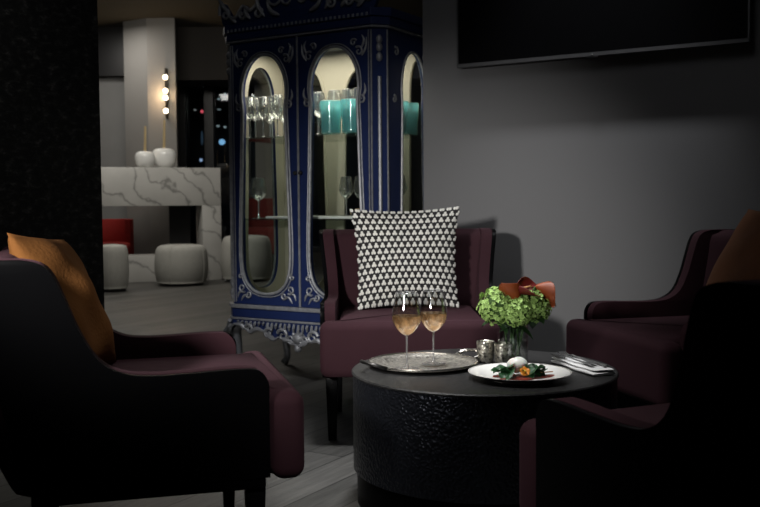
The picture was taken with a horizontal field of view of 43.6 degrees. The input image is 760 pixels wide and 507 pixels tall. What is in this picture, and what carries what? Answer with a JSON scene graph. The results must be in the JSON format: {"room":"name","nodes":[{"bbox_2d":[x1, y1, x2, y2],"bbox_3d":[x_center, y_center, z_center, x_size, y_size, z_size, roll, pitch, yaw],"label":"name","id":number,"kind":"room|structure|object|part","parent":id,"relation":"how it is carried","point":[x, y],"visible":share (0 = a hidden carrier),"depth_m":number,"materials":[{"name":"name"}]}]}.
{"room":"lounge","nodes":[
{"label":"lounge","id":0,"kind":"room"},
{"bbox_2d":[0,0,104,309],"bbox_3d":[-3.315,-0.906,2.282,0.300,3.620,6.000,2,4,38],"label":"wall","id":1,"kind":"structure","parent":0,"point":[51,184],"depth_m":4.37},
{"bbox_2d":[99,77,126,218],"bbox_3d":[-6.343,-1.168,14.356,5.134,2.909,0.200,0,3,0],"label":"wall partition","id":2,"kind":"structure","parent":0,"point":[111,89],"depth_m":14.22,"materials":[{"name":"grey paint"}]},
{"bbox_2d":[98,27,123,76],"bbox_3d":[-6.337,-2.979,14.334,5.173,0.711,0.650,0,3,0],"label":"trim","id":3,"kind":"structure","parent":2,"relation":"attached to","point":[110,39],"depth_m":14.01,"materials":[{"name":"black plastic"}]},
{"bbox_2d":[123,18,178,253],"bbox_3d":[-3.268,-1.515,13.738,0.790,3.620,0.600,0,3,0],"label":"pillar","id":4,"kind":"structure","parent":0,"point":[150,44],"depth_m":13.46,"materials":[{"name":"paint"}]},
{"bbox_2d":[163,68,168,117],"bbox_3d":[-3.003,-2.252,13.333,0.068,0.696,0.130,0,3,0],"label":"wall light","id":5,"kind":"object","parent":4,"relation":"attached to","point":[165,77],"visible":1,"depth_m":13.33,"materials":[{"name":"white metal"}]},
{"bbox_2d":[97,0,422,26],"bbox_3d":[-0.025,-3.132,8.345,18.000,0.130,21.000,0,3,0],"label":"ceiling","id":6,"kind":"structure","parent":0,"point":[111,13],"depth_m":12.81,"materials":[{"name":"paint"}]},
{"bbox_2d":[254,84,273,267],"bbox_3d":[-1.778,-1.583,14.786,0.296,3.620,0.200,0,3,0],"label":"pillar","id":7,"kind":"structure","parent":0,"point":[262,150],"depth_m":14.68,"materials":[{"name":"paint"}]},
{"bbox_2d":[178,85,422,250],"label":"window","id":8,"kind":"structure","parent":0,"point":[195,95],"depth_m":17.44,"materials":[{"name":"black glass"}]},
{"bbox_2d":[0,267,617,506],"bbox_3d":[0.005,0.597,8.544,18.000,0.100,21.000,0,3,0],"label":"floor","id":9,"kind":"structure","parent":0,"point":[328,478],"depth_m":5.25,"materials":[{"name":"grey wood"}]},
{"bbox_2d":[103,244,128,291],"bbox_3d":[-3.098,0.164,11.028,0.356,0.552,0.356,-2,3,-23],"label":"ottoman","id":10,"kind":"object","parent":9,"relation":"on","point":[115,256],"visible":0.88,"depth_m":10.88,"materials":[{"name":"grey fabric"}]},
{"bbox_2d":[102,219,133,253],"bbox_3d":[-3.827,-0.073,13.221,0.778,0.807,0.697,-1,3,-17],"label":"armchair","id":11,"kind":"object","parent":9,"relation":"on","point":[115,231],"visible":0.25,"depth_m":13.44,"materials":[{"name":"fabric"}]},
{"bbox_3d":[-3.817,-0.004,13.197,0.680,0.299,0.638,-1,3,-17],"label":"seat","id":12,"kind":"part","parent":11,"relation":"part of","materials":[{"name":"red fabric"}]},
{"bbox_2d":[0,247,303,506],"bbox_3d":[-0.693,0.424,2.711,0.837,0.876,0.837,-1,3,-15],"label":"lounge chair","id":13,"kind":"object","parent":9,"relation":"on","point":[177,414],"visible":0.85,"depth_m":2.34,"materials":[{"name":"black fabric"}]},
{"bbox_3d":[-0.980,0.288,2.627,0.246,0.591,0.771,-1,3,-15],"label":"backrest","id":14,"kind":"part","parent":13,"relation":"part of","materials":[{"name":"black fabric"}]},
{"bbox_2d":[7,233,115,364],"bbox_3d":[-0.903,0.143,2.724,0.224,0.420,0.446,0,3,6],"label":"pillow","id":15,"kind":"object","parent":13,"relation":"on","point":[80,293],"visible":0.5,"depth_m":2.67,"materials":[{"name":"fabric"}]},
{"bbox_3d":[-0.664,0.569,2.726,0.570,0.045,0.754,-1,3,-15],"label":"seat frame","id":16,"kind":"part","parent":13,"relation":"part of","materials":[{"name":"black paint"}]},
{"bbox_3d":[-0.828,0.257,3.072,0.716,0.574,0.053,-1,3,-15],"label":"panel","id":17,"kind":"part","parent":13,"relation":"part of","materials":[{"name":"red fabric"}]},
{"bbox_2d":[111,351,303,477],"bbox_3d":[-0.586,0.457,2.742,0.615,0.235,0.760,-1,3,-15],"label":"seat cushion","id":18,"kind":"object","parent":13,"relation":"on","point":[242,432],"depth_m":2.40,"materials":[{"name":"purple fabric"}]},
{"bbox_3d":[-0.499,0.704,3.127,0.052,0.270,0.052,-1,3,-15],"label":"leg","id":19,"kind":"part","parent":13,"relation":"part of","materials":[{"name":"black wood"}]},
{"bbox_3d":[-0.325,0.737,2.477,0.052,0.270,0.052,-1,3,-15],"label":"leg","id":20,"kind":"part","parent":13,"relation":"part of","materials":[{"name":"black wood"}]},
{"bbox_2d":[101,167,221,282],"bbox_3d":[-3.109,-0.375,12.416,2.000,1.481,0.420,-2,3,-22],"label":"fireplace","id":21,"kind":"object","parent":9,"relation":"on","point":[179,189],"visible":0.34,"depth_m":12.37,"materials":[{"name":"white stone"}]},
{"bbox_2d":[135,126,154,166],"bbox_3d":[-3.052,-1.381,12.323,0.259,0.536,0.259,0,3,0],"label":"apple ornament","id":22,"kind":"object","parent":21,"relation":"on","point":[144,158],"visible":0.89,"depth_m":12.24,"materials":[{"name":"white ceramic"}]},
{"bbox_3d":[-3.050,-1.469,12.317,0.045,0.361,0.041,1,3,22],"label":"stem","id":23,"kind":"part","parent":22,"relation":"part of","materials":[{"name":"gold metal"}]},
{"bbox_2d":[153,120,175,167],"bbox_3d":[-2.864,-1.448,12.580,0.321,0.638,0.321,0,3,0],"label":"apple ornament","id":24,"kind":"object","parent":21,"relation":"on","point":[164,157],"visible":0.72,"depth_m":12.47,"materials":[{"name":"white ceramic"}]},
{"bbox_3d":[-2.862,-1.556,12.573,0.048,0.422,0.041,1,3,22],"label":"stem","id":25,"kind":"part","parent":24,"relation":"part of","materials":[{"name":"gold metal"}]},
{"bbox_3d":[-2.696,-0.300,12.787,0.280,0.684,0.030,-2,3,-22],"label":"panel","id":26,"kind":"part","parent":21,"relation":"part of","materials":[{"name":"black plastic"}]},
{"bbox_3d":[-2.296,-0.152,12.757,0.250,0.986,0.416,-2,3,-22],"label":"leg","id":27,"kind":"part","parent":21,"relation":"part of","materials":[{"name":"white stone"}]},
{"bbox_2d":[154,244,207,286],"bbox_3d":[-2.475,0.136,11.846,0.661,0.511,0.661,-1,3,-11],"label":"ottoman","id":28,"kind":"object","parent":9,"relation":"on","point":[175,265],"visible":1,"depth_m":11.58,"materials":[{"name":"grey fabric"}]},
{"bbox_2d":[221,235,271,281],"bbox_3d":[-1.738,0.057,12.360,0.667,0.602,0.667,-2,3,-23],"label":"ottoman","id":29,"kind":"object","parent":9,"relation":"on","point":[260,249],"visible":0.59,"depth_m":12.13,"materials":[{"name":"grey fabric"}]},
{"bbox_2d":[248,198,273,254],"bbox_3d":[-1.744,-0.290,14.361,0.732,1.088,0.574,0,3,11],"label":"armchair","id":30,"kind":"object","parent":9,"relation":"on","point":[258,207],"visible":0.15,"depth_m":14.53,"materials":[{"name":"fabric"}]},
{"bbox_3d":[-1.749,-0.197,14.342,0.640,0.403,0.525,0,3,11],"label":"seat","id":31,"kind":"part","parent":30,"relation":"part of","materials":[{"name":"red fabric"}]},
{"bbox_3d":[-1.732,-0.450,14.419,0.732,0.775,0.439,0,3,11],"label":"backrest","id":32,"kind":"part","parent":30,"relation":"part of","materials":[{"name":"red fabric"}]},
{"bbox_2d":[218,0,423,364],"bbox_3d":[-0.311,-0.467,5.388,1.206,2.367,0.618,1,4,31],"label":"display cabinet","id":33,"kind":"object","parent":9,"relation":"on","point":[291,42],"visible":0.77,"depth_m":5.20,"materials":[{"name":"blue paint"}]},
{"bbox_3d":[-0.855,-0.451,5.453,0.032,1.454,0.094,-2,3,-23],"label":"post moulding","id":34,"kind":"part","parent":33,"relation":"part of","materials":[{"name":"blue wood"}]},
{"bbox_3d":[-0.825,0.529,5.517,0.097,0.373,0.084,1,4,31],"label":"leg","id":35,"kind":"part","parent":33,"relation":"part of","materials":[{"name":"silver metal"}]},
{"bbox_3d":[-0.838,-0.452,5.471,0.071,1.474,0.101,1,4,31],"label":"corner post","id":36,"kind":"part","parent":33,"relation":"part of","materials":[{"name":"blue paint"}]},
{"bbox_2d":[250,178,266,218],"bbox_3d":[-0.694,-0.315,5.427,0.100,0.231,0.100,0,3,0],"label":"wine glass","id":37,"kind":"object","parent":33,"relation":"on","point":[252,178],"visible":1,"depth_m":5.42,"materials":[{"name":"clear glass"}]},
{"bbox_3d":[-0.630,-0.446,5.304,0.454,1.471,0.028,1,4,31],"label":"door","id":38,"kind":"part","parent":33,"relation":"part of","materials":[{"name":"blue paint"}]},
{"bbox_3d":[-0.716,-0.467,5.724,0.020,1.474,0.460,1,4,31],"label":"panel","id":39,"kind":"part","parent":33,"relation":"part of","materials":[{"name":"clear glass"}]},
{"bbox_3d":[-0.296,0.294,5.444,1.103,0.022,0.583,1,4,31],"label":"moulding","id":40,"kind":"part","parent":33,"relation":"part of","materials":[{"name":"blue wood"}]},
{"bbox_3d":[-0.294,0.364,5.449,1.095,0.012,0.579,1,4,31],"label":"moulding","id":41,"kind":"part","parent":33,"relation":"part of","materials":[{"name":"blue wood"}]},
{"bbox_3d":[-0.293,0.331,5.450,1.083,0.052,0.573,1,4,31],"label":"rail","id":42,"kind":"part","parent":33,"relation":"part of","materials":[{"name":"blue paint"}]},
{"bbox_3d":[-0.588,0.506,5.911,0.097,0.373,0.084,1,4,31],"label":"leg","id":43,"kind":"part","parent":33,"relation":"part of","materials":[{"name":"silver metal"}]},
{"bbox_2d":[245,218,351,219],"bbox_3d":[-0.290,-0.199,5.434,1.008,0.008,0.506,1,4,31],"label":"shelf","id":44,"kind":"object","parent":33,"relation":"attached to","point":[245,218],"depth_m":5.42,"materials":[{"name":"clear glass"}]},
{"bbox_3d":[-0.310,-1.266,5.358,1.119,0.044,0.591,1,4,31],"label":"cornice","id":45,"kind":"part","parent":33,"relation":"part of","materials":[{"name":"blue paint"}]},
{"bbox_3d":[-0.306,-1.195,5.368,1.087,0.012,0.575,1,4,31],"label":"cornice moulding","id":46,"kind":"part","parent":33,"relation":"part of","materials":[{"name":"blue wood"}]},
{"bbox_2d":[319,101,341,134],"bbox_3d":[-0.267,-0.738,5.169,0.124,0.179,0.124,0,3,0],"label":"tumbler","id":47,"kind":"object","parent":33,"relation":"on","point":[330,112],"visible":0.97,"depth_m":5.13,"materials":[{"name":"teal glass"}]},
{"bbox_2d":[323,105,338,131],"bbox_3d":[-0.267,-0.731,5.169,0.089,0.140,0.089,0,3,0],"label":"candle","id":48,"kind":"object","parent":47,"relation":"on","point":[330,112],"depth_m":5.13,"materials":[{"name":"wax"}]},
{"bbox_2d":[246,132,420,143],"bbox_3d":[-0.294,-0.657,5.409,1.008,0.008,0.506,1,4,31],"label":"shelf","id":49,"kind":"object","parent":33,"relation":"attached to","point":[341,138],"depth_m":5.39,"materials":[{"name":"clear glass"}]},
{"bbox_3d":[-0.236,-0.436,5.067,0.454,1.471,0.028,1,4,31],"label":"door","id":50,"kind":"part","parent":33,"relation":"part of","materials":[{"name":"blue paint"}]},
{"bbox_2d":[340,100,356,133],"bbox_3d":[-0.150,-0.735,5.099,0.124,0.179,0.124,0,3,0],"label":"tumbler","id":51,"kind":"object","parent":33,"relation":"on","point":[350,125],"visible":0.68,"depth_m":5.06,"materials":[{"name":"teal glass"}]},
{"bbox_2d":[344,104,356,130],"bbox_3d":[-0.150,-0.729,5.099,0.089,0.140,0.089,0,3,0],"label":"candle","id":52,"kind":"object","parent":51,"relation":"on","point":[350,124],"depth_m":5.06,"materials":[{"name":"wax"}]},
{"bbox_3d":[-0.157,-0.467,5.646,1.019,1.474,0.018,1,4,31],"label":"panel","id":53,"kind":"part","parent":33,"relation":"part of","materials":[{"name":"blue wood"}]},
{"bbox_3d":[0.001,-0.431,4.939,0.094,1.454,0.032,-1,3,-5],"label":"post moulding","id":54,"kind":"part","parent":33,"relation":"part of","materials":[{"name":"blue wood"}]},
{"bbox_3d":[0.009,-0.432,4.963,0.071,1.474,0.101,1,4,31],"label":"corner post","id":55,"kind":"part","parent":33,"relation":"part of","materials":[{"name":"blue paint"}]},
{"bbox_2d":[403,102,408,134],"bbox_3d":[0.096,-0.744,5.219,0.124,0.179,0.124,0,3,0],"label":"tumbler","id":56,"kind":"object","parent":33,"relation":"on","point":[404,122],"visible":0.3,"depth_m":5.20,"materials":[{"name":"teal glass"}]},
{"bbox_2d":[403,106,405,131],"bbox_3d":[0.096,-0.737,5.220,0.089,0.140,0.089,0,3,0],"label":"candle","id":57,"kind":"object","parent":56,"relation":"on","point":[404,123],"depth_m":5.20,"materials":[{"name":"wax"}]},
{"bbox_3d":[0.175,-0.445,5.189,0.020,1.474,0.460,1,4,31],"label":"panel","id":58,"kind":"part","parent":33,"relation":"part of","materials":[{"name":"blue paint"}]},
{"bbox_2d":[405,106,418,135],"bbox_3d":[0.157,-0.750,5.322,0.124,0.179,0.124,0,3,0],"label":"tumbler","id":59,"kind":"object","parent":33,"relation":"on","point":[410,113],"visible":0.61,"depth_m":5.28,"materials":[{"name":"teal glass"}]},
{"bbox_2d":[405,108,415,132],"bbox_3d":[0.157,-0.743,5.322,0.089,0.140,0.089,0,3,0],"label":"candle","id":60,"kind":"object","parent":59,"relation":"on","point":[410,113],"depth_m":5.28,"materials":[{"name":"wax"}]},
{"bbox_2d":[319,228,504,440],"bbox_3d":[0.133,0.334,4.287,0.837,0.876,0.837,0,3,0],"label":"lounge chair","id":61,"kind":"object","parent":9,"relation":"on","point":[349,335],"visible":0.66,"depth_m":4.00,"materials":[{"name":"purple fabric"}]},
{"bbox_3d":[-0.260,0.186,4.313,0.053,0.574,0.716,0,3,0],"label":"panel","id":62,"kind":"part","parent":61,"relation":"part of","materials":[{"name":"purple fabric"}]},
{"bbox_3d":[-0.202,0.654,4.015,0.052,0.270,0.052,0,3,0],"label":"leg","id":63,"kind":"part","parent":61,"relation":"part of","materials":[{"name":"black wood"}]},
{"bbox_3d":[-0.202,0.626,4.545,0.052,0.270,0.092,0,3,0],"label":"leg","id":64,"kind":"part","parent":61,"relation":"part of","materials":[{"name":"black wood"}]},
{"bbox_2d":[350,206,459,309],"bbox_3d":[0.122,0.020,4.316,0.497,0.463,0.216,-1,3,-8],"label":"patterned pillow","id":65,"kind":"object","parent":61,"relation":"on","point":[411,252],"visible":1,"depth_m":4.25,"materials":[{"name":"white fabric"}]},
{"bbox_3d":[0.131,0.176,4.575,0.771,0.591,0.246,0,3,0],"label":"backrest","id":66,"kind":"part","parent":61,"relation":"part of","materials":[{"name":"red fabric"}]},
{"bbox_2d":[320,305,504,376],"bbox_3d":[0.133,0.375,4.178,0.760,0.235,0.615,0,3,0],"label":"seat cushion","id":67,"kind":"object","parent":61,"relation":"on","point":[349,335],"depth_m":3.87,"materials":[{"name":"purple fabric"}]},
{"bbox_3d":[0.523,0.180,4.313,0.053,0.574,0.716,0,3,0],"label":"panel","id":68,"kind":"part","parent":61,"relation":"part of","materials":[{"name":"purple fabric"}]},
{"bbox_2d":[352,348,618,506],"bbox_3d":[0.350,0.607,3.217,0.888,0.440,0.888,0,3,0],"label":"table","id":69,"kind":"object","parent":9,"relation":"on","point":[450,439],"visible":0.64,"depth_m":2.84,"materials":[{"name":"black wood"}]},
{"bbox_2d":[359,348,479,373],"bbox_3d":[0.147,0.366,3.260,0.390,0.040,0.377,0,3,12],"label":"serving tray","id":70,"kind":"object","parent":69,"relation":"on","point":[456,361],"visible":0.94,"depth_m":3.31,"materials":[{"name":"silver metal"}]},
{"bbox_3d":[-0.029,0.368,3.154,0.060,0.029,0.122,-2,4,-31],"label":"handle","id":71,"kind":"part","parent":70,"relation":"part of","materials":[{"name":"silver metal"}]},
{"bbox_2d":[392,292,420,369],"bbox_3d":[0.090,0.259,3.187,0.099,0.259,0.099,0,3,0],"label":"wine glass","id":72,"kind":"object","parent":70,"relation":"on","point":[409,323],"visible":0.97,"depth_m":3.18,"materials":[{"name":"clear glass"}]},
{"bbox_2d":[392,293,420,334],"bbox_3d":[0.089,0.203,3.184,0.099,0.144,0.099,0,3,0],"label":"bowl","id":73,"kind":"object","parent":72,"relation":"on","point":[409,323],"depth_m":3.18,"materials":[{"name":"clear glass"}]},
{"bbox_3d":[0.090,0.331,3.191,0.085,0.116,0.085,0,3,0],"label":"stem","id":74,"kind":"part","parent":72,"relation":"part of","materials":[{"name":"clear glass"}]},
{"bbox_2d":[419,290,446,365],"bbox_3d":[0.184,0.255,3.282,0.097,0.256,0.097,0,3,0],"label":"wine glass","id":75,"kind":"object","parent":70,"relation":"on","point":[435,319],"visible":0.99,"depth_m":3.27,"materials":[{"name":"clear glass"}]},
{"bbox_2d":[419,290,446,330],"bbox_3d":[0.184,0.199,3.279,0.097,0.143,0.097,0,3,0],"label":"bowl","id":76,"kind":"object","parent":75,"relation":"on","point":[435,319],"depth_m":3.27,"materials":[{"name":"clear glass"}]},
{"bbox_3d":[0.185,0.326,3.285,0.084,0.114,0.084,0,3,0],"label":"stem","id":77,"kind":"part","parent":75,"relation":"part of","materials":[{"name":"clear glass"}]},
{"bbox_3d":[0.324,0.354,3.366,0.060,0.029,0.122,-2,4,-31],"label":"handle","id":78,"kind":"part","parent":70,"relation":"part of","materials":[{"name":"silver metal"}]},
{"bbox_2d":[476,340,493,362],"bbox_3d":[0.370,0.344,3.330,0.064,0.074,0.064,0,3,0],"label":"votive holder","id":79,"kind":"object","parent":69,"relation":"on","point":[485,348],"visible":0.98,"depth_m":3.30,"materials":[{"name":"silver glass"}]},
{"bbox_2d":[494,341,512,362],"bbox_3d":[0.427,0.346,3.287,0.064,0.074,0.064,0,3,0],"label":"votive holder","id":80,"kind":"object","parent":69,"relation":"on","point":[502,351],"visible":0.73,"depth_m":3.26,"materials":[{"name":"silver glass"}]},
{"bbox_2d":[468,363,571,383],"bbox_3d":[0.443,0.385,3.016,0.326,0.024,0.326,0,3,0],"label":"dinner plate","id":81,"kind":"object","parent":69,"relation":"on","point":[483,371],"visible":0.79,"depth_m":3.02,"materials":[{"name":"beige ceramic"}]},
{"bbox_2d":[493,373,553,379],"bbox_3d":[0.463,0.389,3.007,0.197,0.004,0.106,-1,3,-17],"label":"tomato sauce","id":82,"kind":"object","parent":81,"relation":"on","point":[519,376],"visible":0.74,"depth_m":2.99,"materials":[{"name":"red food"}]},
{"bbox_2d":[493,368,516,375],"bbox_3d":[0.396,0.371,2.999,0.055,0.028,0.069,-2,3,-23],"label":"spinach leaf","id":83,"kind":"object","parent":82,"relation":"on","point":[506,369],"visible":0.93,"depth_m":2.99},
{"bbox_2d":[498,368,514,379],"bbox_3d":[0.401,0.375,2.987,0.053,0.043,0.084,1,3,19],"label":"spinach leaf","id":84,"kind":"object","parent":82,"relation":"on","point":[503,374],"visible":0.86,"depth_m":2.97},
{"bbox_2d":[522,367,534,377],"bbox_3d":[0.465,0.374,2.993,0.050,0.030,0.055,0,3,16],"label":"spinach leaf","id":85,"kind":"object","parent":82,"relation":"on","point":[532,375],"visible":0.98,"depth_m":2.98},
{"bbox_2d":[519,366,529,375],"bbox_3d":[0.455,0.368,2.982,0.034,0.028,0.021,0,3,0],"label":"flower","id":86,"kind":"object","parent":85,"relation":"on","point":[523,372],"visible":1,"depth_m":2.98,"materials":[{"name":"orange plant"}]},
{"bbox_2d":[526,364,545,376],"bbox_3d":[0.490,0.366,3.006,0.086,0.038,0.053,-3,4,-41],"label":"spinach leaf","id":87,"kind":"object","parent":85,"relation":"on","point":[540,366],"visible":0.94,"depth_m":2.99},
{"bbox_2d":[528,363,544,375],"bbox_3d":[0.487,0.373,3.021,0.063,0.041,0.058,-1,3,-13],"label":"spinach leaf","id":88,"kind":"object","parent":82,"relation":"on","point":[538,372],"visible":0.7,"depth_m":3.02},
{"label":"spinach leaf","id":89,"kind":"object","parent":81,"relation":"on","visible":0},
{"bbox_2d":[507,357,527,372],"bbox_3d":[0.439,0.355,3.028,0.068,0.053,0.064,0,3,0],"label":"poached egg","id":90,"kind":"object","parent":89,"relation":"on","point":[520,362],"visible":0.83,"depth_m":3.01,"materials":[{"name":"white food"}]},
{"bbox_2d":[551,356,615,375],"bbox_3d":[0.676,0.376,3.184,0.090,0.024,0.301,-1,3,-17],"label":"folded napkin","id":91,"kind":"object","parent":69,"relation":"on","point":[594,370],"visible":0.84,"depth_m":3.11,"materials":[{"name":"white fabric"}]},
{"bbox_2d":[551,352,594,364],"bbox_3d":[0.648,0.356,3.206,0.028,0.012,0.243,-2,3,-21],"label":"fork","id":92,"kind":"object","parent":91,"relation":"on","point":[554,355],"visible":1,"depth_m":3.22,"materials":[{"name":"metal"}]},
{"bbox_3d":[0.658,0.357,3.180,0.028,0.011,0.188,-2,3,-21],"label":"handle","id":93,"kind":"part","parent":92,"relation":"part of","materials":[{"name":"metal"}]},
{"bbox_2d":[559,351,597,363],"bbox_3d":[0.673,0.355,3.231,0.028,0.012,0.243,-1,3,-16],"label":"fork","id":94,"kind":"object","parent":91,"relation":"on","point":[565,352],"visible":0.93,"depth_m":3.23,"materials":[{"name":"metal"}]},
{"bbox_3d":[0.680,0.356,3.204,0.028,0.011,0.187,-1,3,-16],"label":"handle","id":95,"kind":"part","parent":94,"relation":"part of","materials":[{"name":"metal"}]},
{"bbox_2d":[578,356,607,366],"bbox_3d":[0.709,0.360,3.191,0.013,0.007,0.220,-1,3,-15],"label":"table knife","id":96,"kind":"object","parent":91,"relation":"on","point":[599,363],"visible":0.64,"depth_m":3.13,"materials":[{"name":"metal"}]},
{"bbox_3d":[0.722,0.362,3.143,0.013,0.007,0.120,-1,3,-15],"label":"handle","id":97,"kind":"part","parent":96,"relation":"part of","materials":[{"name":"metal"}]},
{"bbox_3d":[0.460,0.307,3.283,0.104,0.151,0.104,0,3,0],"label":"glass vase","id":98,"kind":"object","parent":69,"relation":"on","visible":0},
{"bbox_2d":[476,286,510,343],"bbox_3d":[0.406,0.238,3.264,0.134,0.256,0.135,-3,4,-41],"label":"flower","id":99,"kind":"object","parent":98,"relation":"in","point":[492,307],"visible":0.81,"depth_m":3.23,"materials":[{"name":"green plant"}]},
{"bbox_2d":[499,283,520,332],"bbox_3d":[0.442,0.232,3.239,0.066,0.271,0.096,2,4,41],"label":"calla lily","id":100,"kind":"object","parent":98,"relation":"in","point":[511,289],"visible":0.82,"depth_m":3.21,"materials":[{"name":"plant"}]},
{"bbox_2d":[499,297,532,356],"bbox_3d":[0.465,0.257,3.230,0.109,0.222,0.114,-2,4,-33],"label":"flower","id":101,"kind":"object","parent":98,"relation":"in","point":[517,312],"visible":0.91,"depth_m":3.20,"materials":[{"name":"green plant"}]},
{"bbox_3d":[0.473,0.295,3.267,0.007,0.141,0.075,0,3,11],"label":"stem","id":102,"kind":"part","parent":101,"relation":"part of","materials":[{"name":"green plant"}]},
{"bbox_2d":[510,294,523,343],"bbox_3d":[0.473,0.234,3.315,0.118,0.257,0.118,0,3,0],"label":"flower","id":103,"kind":"object","parent":98,"relation":"in","point":[521,294],"visible":0.05,"depth_m":3.27,"materials":[{"name":"green plant"}]},
{"bbox_3d":[0.459,0.279,3.291,0.007,0.172,0.062,1,3,25],"label":"stem","id":104,"kind":"part","parent":103,"relation":"part of","materials":[{"name":"green plant"}]},
{"bbox_2d":[512,277,543,357],"bbox_3d":[0.510,0.223,3.240,0.113,0.287,0.086,0,3,0],"label":"calla lily","id":105,"kind":"object","parent":98,"relation":"in","point":[526,284],"visible":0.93,"depth_m":3.26,"materials":[{"name":"plant"}]},
{"bbox_3d":[0.459,0.249,3.266,0.009,0.233,0.038,0,3,3],"label":"stem","id":106,"kind":"part","parent":105,"relation":"part of","materials":[{"name":"green plant"}]},
{"bbox_2d":[514,286,551,337],"bbox_3d":[0.533,0.239,3.275,0.125,0.252,0.130,-3,4,-42],"label":"flower","id":107,"kind":"object","parent":98,"relation":"in","point":[539,304],"visible":0.59,"depth_m":3.23,"materials":[{"name":"green plant"}]},
{"bbox_2d":[516,281,555,356],"bbox_3d":[0.542,0.230,3.269,0.140,0.272,0.070,1,3,23],"label":"calla lily","id":108,"kind":"object","parent":98,"relation":"in","point":[547,289],"visible":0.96,"depth_m":3.23,"materials":[{"name":"plant"}]},
{"bbox_3d":[0.501,0.239,3.262,0.073,0.255,0.009,0,3,10],"label":"stem","id":109,"kind":"part","parent":108,"relation":"part of","materials":[{"name":"green plant"}]},
{"bbox_2d":[519,279,759,506],"bbox_3d":[0.817,0.455,1.914,0.837,0.876,0.837,-2,3,-24],"label":"lounge chair","id":110,"kind":"object","parent":9,"relation":"on","point":[699,448],"visible":1,"depth_m":1.62,"materials":[{"name":"black fabric"}]},
{"bbox_2d":[519,403,669,506],"bbox_3d":[0.773,0.485,2.017,0.760,0.235,0.615,-2,3,-24],"label":"seat cushion","id":111,"kind":"object","parent":110,"relation":"on","point":[559,466],"depth_m":1.92,"materials":[{"name":"purple fabric"}]},
{"bbox_2d":[706,209,759,284],"bbox_3d":[1.461,0.057,3.706,0.273,0.458,0.477,-1,3,-13],"label":"pillow","id":112,"kind":"object","parent":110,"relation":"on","point":[739,259],"visible":0.59,"depth_m":3.73,"materials":[{"name":"fabric"}]},
{"bbox_2d":[566,229,734,404],"bbox_3d":[1.264,0.357,3.689,0.837,0.876,0.837,-1,3,-15],"label":"lounge chair","id":113,"kind":"object","parent":9,"relation":"on","point":[643,340],"visible":0.57,"depth_m":3.73,"materials":[{"name":"purple fabric"}]},
{"bbox_2d":[566,316,688,404],"bbox_3d":[1.157,0.395,3.663,0.615,0.235,0.760,-1,3,-15],"label":"seat cushion","id":114,"kind":"object","parent":113,"relation":"on","point":[645,352],"depth_m":3.47,"materials":[{"name":"purple fabric"}]},
{"bbox_3d":[1.194,0.188,4.068,0.716,0.574,0.053,-1,3,-15],"label":"panel","id":115,"kind":"part","parent":113,"relation":"part of","materials":[{"name":"red fabric"}]},
{"bbox_3d":[1.549,0.208,3.758,0.246,0.591,0.771,-1,3,-15],"label":"backrest","id":116,"kind":"part","parent":113,"relation":"part of","materials":[{"name":"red fabric"}]},
{"bbox_2d":[313,251,322,266],"bbox_3d":[-0.013,-1.612,15.061,18.000,3.620,0.250,0,3,0],"label":"wall","id":117,"kind":"structure","parent":0,"point":[317,260],"depth_m":15.02,"materials":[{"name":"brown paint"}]},
{"bbox_2d":[176,27,420,86],"bbox_3d":[-0.340,-3.000,14.461,6.632,0.778,0.800,0,3,0],"label":"trim","id":118,"kind":"structure","parent":117,"relation":"attached to","point":[201,51],"depth_m":14.07,"materials":[{"name":"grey paint"}]},
{"bbox_2d":[423,0,759,352],"bbox_3d":[3.214,-1.024,3.522,6.697,3.620,0.450,1,4,31],"label":"wall","id":119,"kind":"structure","parent":0,"point":[594,178],"depth_m":4.62,"materials":[{"name":"grey paint"}]},
{"bbox_2d":[456,0,750,68],"bbox_3d":[1.016,-1.335,4.509,1.417,0.818,0.087,1,4,31],"label":"television","id":120,"kind":"object","parent":119,"relation":"attached to","point":[489,32],"visible":1,"depth_m":4.50,"materials":[{"name":"black plastic"}]},
{"bbox_2d":[617,392,651,408],"bbox_3d":[3.069,0.749,3.441,6.590,0.090,0.015,1,4,31],"label":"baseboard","id":121,"kind":"structure","parent":119,"relation":"attached to","point":[623,400],"depth_m":4.56,"materials":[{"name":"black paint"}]}
]}

